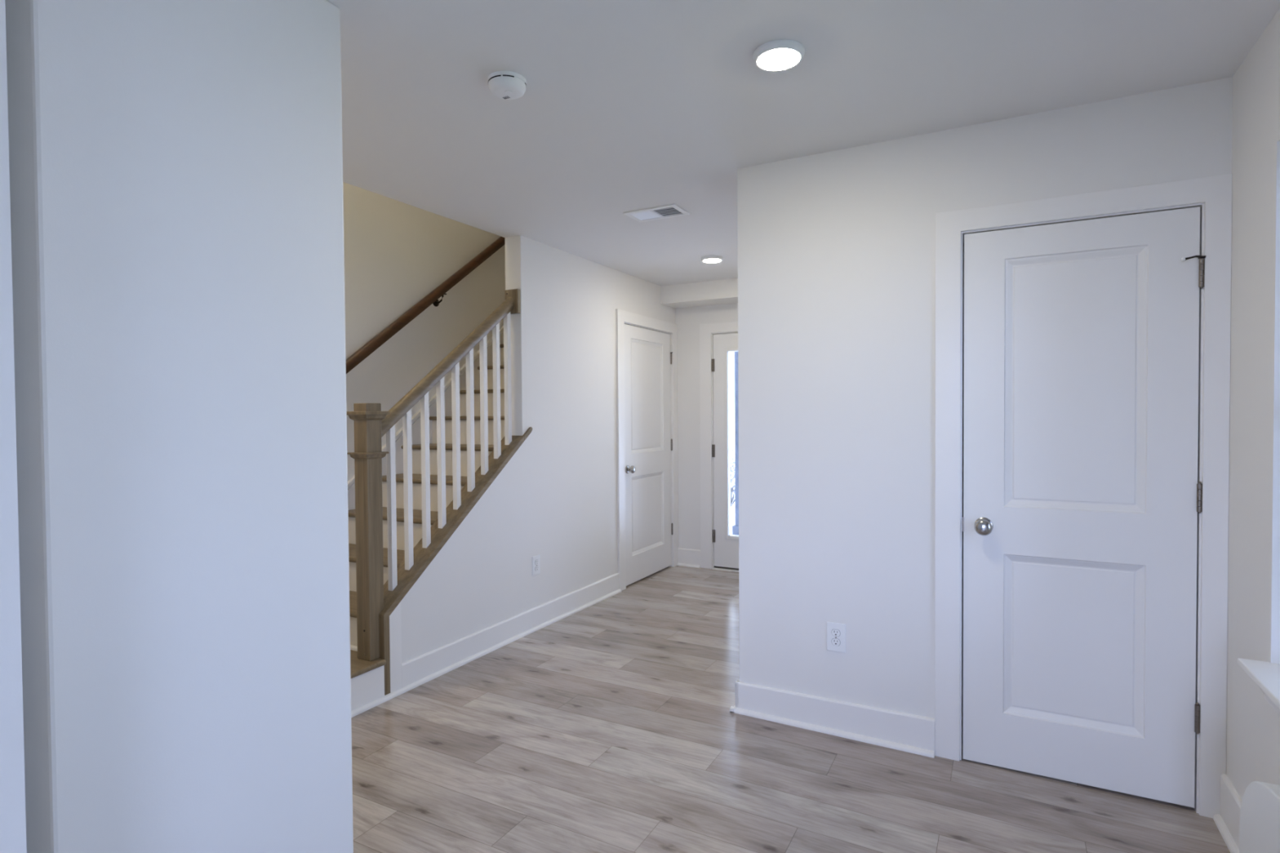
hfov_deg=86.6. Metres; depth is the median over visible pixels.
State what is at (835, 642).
receptacle
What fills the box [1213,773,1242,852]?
baseboard
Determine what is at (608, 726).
floor
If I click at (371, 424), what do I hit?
stair railing
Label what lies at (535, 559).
wall outlet
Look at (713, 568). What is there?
threshold
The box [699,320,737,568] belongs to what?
door frame
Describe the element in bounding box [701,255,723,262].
recessed light
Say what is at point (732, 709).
baseboard
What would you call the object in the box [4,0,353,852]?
wall
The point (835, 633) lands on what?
receptacle
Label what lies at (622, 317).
door frame
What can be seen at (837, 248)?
wall
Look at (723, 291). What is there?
beam
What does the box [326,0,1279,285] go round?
ceiling
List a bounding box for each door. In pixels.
[624,324,673,586]
[711,333,738,570]
[962,206,1206,808]
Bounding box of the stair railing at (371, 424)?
[346,288,520,661]
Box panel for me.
[1239,781,1279,852]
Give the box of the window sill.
[1237,657,1279,715]
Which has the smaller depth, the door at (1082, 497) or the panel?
the panel
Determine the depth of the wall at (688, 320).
6.04 m
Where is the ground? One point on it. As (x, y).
(731, 443)
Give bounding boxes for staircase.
[347,325,532,711]
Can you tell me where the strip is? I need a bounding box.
[389,601,402,693]
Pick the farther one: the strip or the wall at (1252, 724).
the strip
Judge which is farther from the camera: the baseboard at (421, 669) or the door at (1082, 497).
the baseboard at (421, 669)
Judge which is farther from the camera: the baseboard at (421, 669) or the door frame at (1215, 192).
the baseboard at (421, 669)
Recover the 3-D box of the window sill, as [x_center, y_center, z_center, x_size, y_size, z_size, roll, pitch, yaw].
[1.318,0.723,1.049,0.171,0.095,1.904,0,1,28]
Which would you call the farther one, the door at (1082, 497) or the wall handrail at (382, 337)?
the wall handrail at (382, 337)
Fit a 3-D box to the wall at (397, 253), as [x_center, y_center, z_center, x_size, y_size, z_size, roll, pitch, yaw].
[-1.442,-1.207,5.002,0.120,5.060,5.700,0,1,28]
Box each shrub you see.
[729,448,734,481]
[729,462,734,506]
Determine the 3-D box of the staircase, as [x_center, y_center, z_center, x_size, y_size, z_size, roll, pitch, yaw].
[-1.010,-0.218,4.620,1.009,2.993,3.954,0,1,28]
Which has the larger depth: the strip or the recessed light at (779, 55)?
the strip
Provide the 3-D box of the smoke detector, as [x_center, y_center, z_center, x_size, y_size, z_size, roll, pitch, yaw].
[-0.432,-1.105,2.213,0.125,0.046,0.125,0,1,28]
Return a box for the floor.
[351,565,1230,852]
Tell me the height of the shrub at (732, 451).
0.933 m
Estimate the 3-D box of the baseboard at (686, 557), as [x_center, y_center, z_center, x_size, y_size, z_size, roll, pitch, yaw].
[0.999,1.190,5.753,1.494,0.184,0.034,0,1,28]
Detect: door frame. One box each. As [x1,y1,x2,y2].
[615,308,678,591]
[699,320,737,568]
[934,173,1232,818]
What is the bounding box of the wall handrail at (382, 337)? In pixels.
[346,236,505,373]
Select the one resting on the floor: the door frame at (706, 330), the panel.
the panel
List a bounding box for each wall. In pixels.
[0,0,26,852]
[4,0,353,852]
[342,182,505,480]
[400,235,675,662]
[675,302,737,550]
[737,76,1232,718]
[1226,7,1279,799]
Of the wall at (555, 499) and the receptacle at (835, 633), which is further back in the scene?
the wall at (555, 499)
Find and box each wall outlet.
[532,554,540,576]
[826,622,845,653]
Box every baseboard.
[351,573,622,717]
[677,547,700,568]
[729,679,739,712]
[729,680,934,758]
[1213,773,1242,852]
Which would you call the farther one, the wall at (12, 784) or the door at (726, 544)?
the door at (726, 544)
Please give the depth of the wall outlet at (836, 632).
2.86 m
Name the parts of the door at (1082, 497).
latch plate, knob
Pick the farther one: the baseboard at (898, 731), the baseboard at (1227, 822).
the baseboard at (898, 731)
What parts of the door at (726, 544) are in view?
glazing frame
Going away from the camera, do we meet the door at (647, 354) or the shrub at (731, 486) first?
the door at (647, 354)
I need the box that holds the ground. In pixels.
[729,440,735,534]
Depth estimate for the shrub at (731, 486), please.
12.90 m
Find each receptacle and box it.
[831,629,839,636]
[831,638,839,645]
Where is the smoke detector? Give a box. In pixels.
[487,70,526,99]
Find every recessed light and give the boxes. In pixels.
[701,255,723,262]
[752,39,804,71]
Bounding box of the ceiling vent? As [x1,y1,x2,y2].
[622,204,689,222]
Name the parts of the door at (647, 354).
knob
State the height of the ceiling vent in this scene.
0.007 m
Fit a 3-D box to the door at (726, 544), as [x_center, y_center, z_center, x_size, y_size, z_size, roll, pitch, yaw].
[1.034,0.220,5.729,0.936,2.040,0.116,0,1,28]

